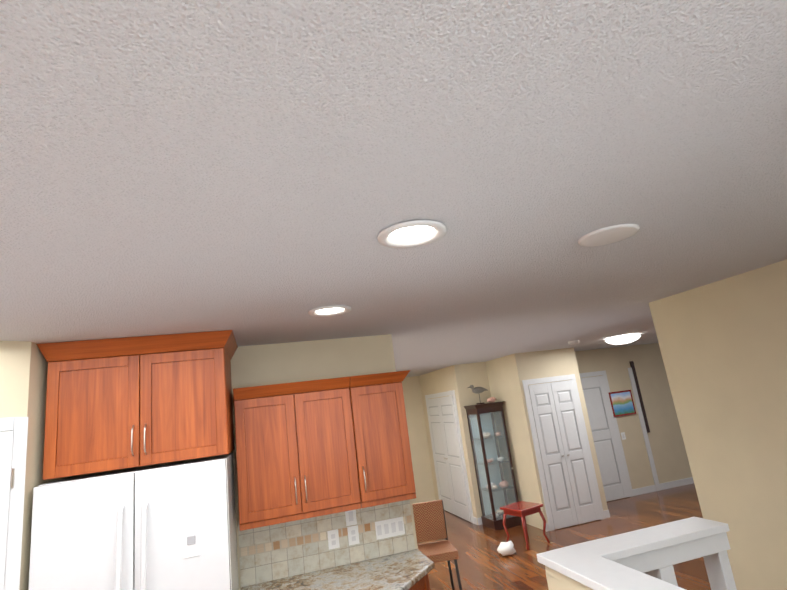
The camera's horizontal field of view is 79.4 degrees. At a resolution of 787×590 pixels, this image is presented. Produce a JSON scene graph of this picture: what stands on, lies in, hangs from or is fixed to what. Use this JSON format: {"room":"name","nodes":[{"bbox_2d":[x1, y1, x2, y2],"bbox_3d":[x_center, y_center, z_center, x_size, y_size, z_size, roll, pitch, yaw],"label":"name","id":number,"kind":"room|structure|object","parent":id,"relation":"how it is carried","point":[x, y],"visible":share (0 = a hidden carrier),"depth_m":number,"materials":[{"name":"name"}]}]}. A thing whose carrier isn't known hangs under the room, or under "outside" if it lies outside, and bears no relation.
{"room":"kitchen","nodes":[
{"label":"kitchen","id":0,"kind":"room"},
{"bbox_2d":[0,341,70,589],"bbox_3d":[-2.434,1.516,2.141,1.365,2.480,1.400,-3,-14,-16],"label":"wall","id":1,"kind":"structure","parent":0,"point":[23,376],"depth_m":2.41,"materials":[{"name":"beige paint"}]},
{"bbox_2d":[0,431,14,589],"bbox_3d":[-1.895,1.606,1.857,0.467,2.024,0.377,-3,-14,-16],"label":"pantry door","id":2,"kind":"structure","parent":1,"relation":"in","point":[6,449],"depth_m":2.23,"materials":[{"name":"white paint"}]},
{"bbox_2d":[0,417,28,589],"bbox_3d":[-1.907,1.582,1.865,0.028,2.098,0.682,-16,-16,33],"label":"door frame","id":3,"kind":"structure","parent":1,"relation":"attached to","point":[18,426],"depth_m":2.26,"materials":[{"name":"white paint"}]},
{"bbox_2d":[230,334,417,589],"bbox_3d":[-0.913,1.583,3.231,2.154,2.480,0.120,-3,-14,-16],"label":"wall","id":4,"kind":"structure","parent":0,"point":[266,364],"depth_m":3.53,"materials":[{"name":"beige paint"}]},
{"bbox_2d":[36,330,237,479],"bbox_3d":[-1.475,0.658,2.901,0.994,0.702,0.673,-3,-14,-16],"label":"upper cabinet","id":5,"kind":"object","parent":4,"relation":"attached to","point":[120,403],"visible":1,"depth_m":2.63,"materials":[{"name":"brown wood"}]},
{"bbox_2d":[233,370,415,530],"bbox_3d":[-0.446,1.016,3.241,1.184,0.845,0.388,-3,-14,-16],"label":"upper cabinet","id":6,"kind":"object","parent":4,"relation":"attached to","point":[311,449],"visible":1,"depth_m":3.09,"materials":[{"name":"brown wood"}]},
{"bbox_2d":[238,500,414,586],"bbox_3d":[-0.438,1.663,3.271,1.191,0.392,0.008,-3,-14,-16],"label":"backsplash","id":7,"kind":"structure","parent":4,"relation":"attached to","point":[280,551],"depth_m":3.23,"materials":[{"name":"tile"}]},
{"bbox_2d":[327,529,339,549],"bbox_3d":[-0.413,1.682,3.263,0.075,0.118,0.010,-3,-14,-16],"label":"switch plate","id":8,"kind":"object","parent":4,"relation":"attached to","point":[333,536],"depth_m":3.26,"materials":[{"name":"white paint"}]},
{"bbox_2d":[345,510,359,545],"bbox_3d":[-0.289,1.624,3.313,0.080,0.221,0.010,-3,-14,-16],"label":"switch plate","id":9,"kind":"object","parent":4,"relation":"attached to","point":[353,534],"depth_m":3.31,"materials":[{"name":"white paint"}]},
{"bbox_2d":[375,516,404,539],"bbox_3d":[-0.027,1.659,3.376,0.210,0.118,0.010,-3,-14,-16],"label":"switch plate","id":10,"kind":"object","parent":4,"relation":"attached to","point":[392,527],"depth_m":3.37,"materials":[{"name":"white paint"}]},
{"bbox_2d":[0,0,786,376],"bbox_3d":[1.562,0.173,4.152,10.900,0.060,14.600,-3,-14,-16],"label":"ceiling","id":11,"kind":"structure","parent":0,"point":[256,172],"depth_m":1.15,"materials":[{"name":"white paint"}]},
{"bbox_2d":[308,305,350,316],"bbox_3d":[-0.351,0.089,2.615,0.236,0.013,0.236,-3,-14,-16],"label":"recessed light","id":12,"kind":"object","parent":11,"relation":"in","point":[332,310],"visible":1,"depth_m":2.62,"materials":[{"name":"white paint"}]},
{"bbox_2d":[377,220,446,247],"bbox_3d":[0.063,-0.203,1.607,0.236,0.013,0.236,-3,-14,-16],"label":"recessed light","id":13,"kind":"object","parent":11,"relation":"in","point":[411,234],"visible":0.98,"depth_m":1.60,"materials":[{"name":"white paint"}]},
{"bbox_2d":[568,340,578,344],"bbox_3d":[2.404,0.634,6.320,0.140,0.039,0.140,-3,-14,-16],"label":"smoke detector","id":14,"kind":"object","parent":11,"relation":"attached to","point":[573,342],"visible":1,"depth_m":6.27,"materials":[{"name":"white paint"}]},
{"bbox_2d":[578,224,639,246],"bbox_3d":[0.862,-0.236,1.902,0.230,0.010,0.230,-3,-14,-16],"label":"ceiling speaker","id":15,"kind":"object","parent":11,"relation":"attached to","point":[609,235],"visible":1,"depth_m":1.88,"materials":[{"name":"white paint"}]},
{"bbox_2d":[605,335,639,344],"bbox_3d":[3.165,0.622,6.534,0.450,0.104,0.450,-3,-14,-16],"label":"flush ceiling light","id":16,"kind":"object","parent":11,"relation":"attached to","point":[625,339],"visible":1,"depth_m":6.40,"materials":[{"name":"white glass"}]},
{"bbox_2d":[402,376,434,503],"bbox_3d":[-2.125,3.023,8.640,6.040,2.480,0.120,-3,-14,-16],"label":"wall","id":17,"kind":"structure","parent":0,"point":[421,465],"depth_m":9.34,"materials":[{"name":"beige paint"}]},
{"bbox_2d":[419,366,473,516],"bbox_3d":[0.957,2.620,8.585,0.120,2.480,1.779,-3,-14,-16],"label":"wall","id":18,"kind":"structure","parent":0,"point":[438,381],"depth_m":9.02,"materials":[{"name":"beige paint"}]},
{"bbox_2d":[426,396,470,521],"bbox_3d":[0.930,2.824,8.382,0.060,1.983,1.339,-3,-14,-16],"label":"bifold door","id":19,"kind":"structure","parent":18,"relation":"in","point":[448,459],"depth_m":8.29,"materials":[{"name":"white paint"}]},
{"bbox_2d":[425,390,473,523],"bbox_3d":[0.947,2.786,8.397,0.020,2.075,1.490,-3,-14,-16],"label":"door frame","id":20,"kind":"structure","parent":18,"relation":"attached to","point":[446,393],"depth_m":7.83,"materials":[{"name":"white paint"}]},
{"bbox_2d":[473,517,478,524],"bbox_3d":[1.056,3.755,8.230,0.014,0.100,1.914,-3,-14,-16],"label":"baseboard","id":21,"kind":"structure","parent":18,"relation":"attached to","point":[475,519],"depth_m":7.39,"materials":[{"name":"white paint"}]},
{"bbox_2d":[451,362,508,523],"bbox_3d":[1.423,2.365,7.764,0.580,2.480,0.120,-3,-14,-16],"label":"wall","id":22,"kind":"structure","parent":0,"point":[465,376],"depth_m":7.83,"materials":[{"name":"beige paint"}]},
{"bbox_2d":[485,348,607,530],"bbox_3d":[2.333,2.193,7.527,1.050,2.480,1.120,-3,-14,-16],"label":"wall","id":23,"kind":"structure","parent":0,"point":[508,374],"depth_m":7.20,"materials":[{"name":"beige paint"}]},
{"bbox_2d":[522,374,604,530],"bbox_3d":[2.477,2.245,6.939,0.910,2.075,0.020,-3,-14,-16],"label":"door frame","id":24,"kind":"structure","parent":23,"relation":"attached to","point":[525,383],"depth_m":6.94,"materials":[{"name":"white paint"}]},
{"bbox_2d":[528,380,600,528],"bbox_3d":[2.487,2.276,6.910,0.760,1.984,0.060,-3,-14,-16],"label":"bifold door","id":25,"kind":"structure","parent":23,"relation":"in","point":[568,478],"depth_m":6.90,"materials":[{"name":"white paint"}]},
{"bbox_2d":[546,510,609,531],"bbox_3d":[2.619,3.198,6.722,1.064,0.100,0.013,-3,-14,-16],"label":"baseboard","id":26,"kind":"structure","parent":23,"relation":"attached to","point":[606,513],"depth_m":6.84,"materials":[{"name":"white paint"}]},
{"bbox_2d":[417,483,710,589],"bbox_3d":[1.873,2.626,3.568,10.900,0.060,14.600,-3,-14,-16],"label":"floor","id":27,"kind":"structure","parent":0,"point":[483,563],"depth_m":6.19,"materials":[{"name":"brown wood"}]},
{"bbox_2d":[28,452,238,589],"bbox_3d":[-1.323,1.849,2.555,0.904,1.755,0.753,-3,-14,-16],"label":"refrigerator","id":28,"kind":"object","parent":27,"relation":"on","point":[168,526],"visible":1,"depth_m":2.41,"materials":[{"name":"white plastic"}]},
{"bbox_2d":[409,574,429,589],"bbox_3d":[0.166,2.179,2.797,0.301,0.867,0.301,-3,-14,-16],"label":"base cabinet","id":29,"kind":"object","parent":27,"relation":"on","point":[422,583],"visible":0.1,"depth_m":2.81,"materials":[{"name":"brown wood"}]},
{"bbox_2d":[241,549,434,589],"bbox_3d":[-0.316,1.789,2.921,1.214,0.040,0.658,-3,-14,-16],"label":"countertop","id":30,"kind":"structure","parent":29,"relation":"on","point":[407,570],"depth_m":3.01,"materials":[{"name":"stone"}]},
{"bbox_2d":[412,499,461,589],"bbox_3d":[0.341,2.269,3.778,0.400,1.101,0.400,-5,-13,-9],"label":"rattan stool","id":31,"kind":"object","parent":27,"relation":"on","point":[429,521],"visible":0.6,"depth_m":3.99,"materials":[{"name":"brown wicker"}]},
{"bbox_2d":[464,385,521,530],"bbox_3d":[1.532,2.456,7.413,0.527,2.118,0.445,-3,-14,-16],"label":"curio cabinet","id":32,"kind":"object","parent":27,"relation":"on","point":[492,484],"visible":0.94,"depth_m":7.40,"materials":[{"name":"brown wood"}]},
{"bbox_2d":[497,541,515,555],"bbox_3d":[1.375,3.115,5.830,0.227,0.151,0.204,-3,-14,-16],"label":"decor","id":33,"kind":"object","parent":27,"relation":"on","point":[505,549],"visible":1,"depth_m":5.76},
{"bbox_2d":[500,501,549,549],"bbox_3d":[1.716,3.007,6.211,0.408,0.465,0.408,1,-16,-31],"label":"side table","id":34,"kind":"object","parent":27,"relation":"on","point":[522,509],"visible":0.98,"depth_m":6.16,"materials":[{"name":"red wood"}]},
{"bbox_2d":[537,544,712,589],"bbox_3d":[1.418,1.182,-0.041,0.196,1.180,4.580,-3,-14,-16],"label":"wall","id":35,"kind":"structure","parent":0,"point":[572,567],"depth_m":1.99,"materials":[{"name":"beige paint"}]},
{"bbox_2d":[575,343,692,488],"bbox_3d":[4.364,2.150,8.423,3.350,2.480,0.120,-3,-14,-16],"label":"wall","id":36,"kind":"structure","parent":0,"point":[668,450],"depth_m":8.41,"materials":[{"name":"beige paint"}]},
{"bbox_2d":[580,376,629,501],"bbox_3d":[3.430,2.407,8.009,0.803,2.003,0.030,-3,-14,-16],"label":"hall door","id":37,"kind":"structure","parent":36,"relation":"in","point":[609,457],"depth_m":8.03,"materials":[{"name":"white paint"}]},
{"bbox_2d":[579,361,660,496],"bbox_3d":[3.718,2.304,8.121,1.575,2.200,0.028,-3,-14,-16],"label":"door frame","id":38,"kind":"structure","parent":36,"relation":"attached to","point":[638,401],"depth_m":8.29,"materials":[{"name":"white paint"}]},
{"bbox_2d":[609,390,635,416],"bbox_3d":[4.007,1.898,8.309,0.470,0.420,0.032,-3,-14,-16],"label":"picture frame","id":39,"kind":"object","parent":36,"relation":"attached to","point":[622,403],"visible":0.86,"depth_m":8.29,"materials":[{"name":"multicoloured paper"}]},
{"bbox_2d":[621,432,625,439],"bbox_3d":[3.960,2.429,8.164,0.080,0.120,0.009,-3,-14,-16],"label":"hall light switch","id":40,"kind":"object","parent":36,"relation":"attached to","point":[623,436],"visible":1,"depth_m":8.16,"materials":[{"name":"white paint"}]},
{"bbox_2d":[607,477,693,501],"bbox_3d":[4.479,3.284,8.074,3.250,0.100,0.013,-3,-14,-16],"label":"baseboard","id":41,"kind":"structure","parent":36,"relation":"attached to","point":[663,486],"depth_m":8.12,"materials":[{"name":"white paint"}]},
{"bbox_2d":[577,517,736,589],"bbox_3d":[1.308,1.714,2.134,0.726,1.180,0.198,-3,-14,-16],"label":"railing","id":42,"kind":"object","parent":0,"point":[648,558],"depth_m":2.24,"materials":[{"name":"white paint"}]},
{"bbox_2d":[649,259,786,589],"bbox_3d":[3.151,0.387,0.370,0.120,2.480,6.840,-3,-14,-16],"label":"wall","id":43,"kind":"structure","parent":0,"point":[723,345],"depth_m":3.16,"materials":[{"name":"beige paint"}]}
]}

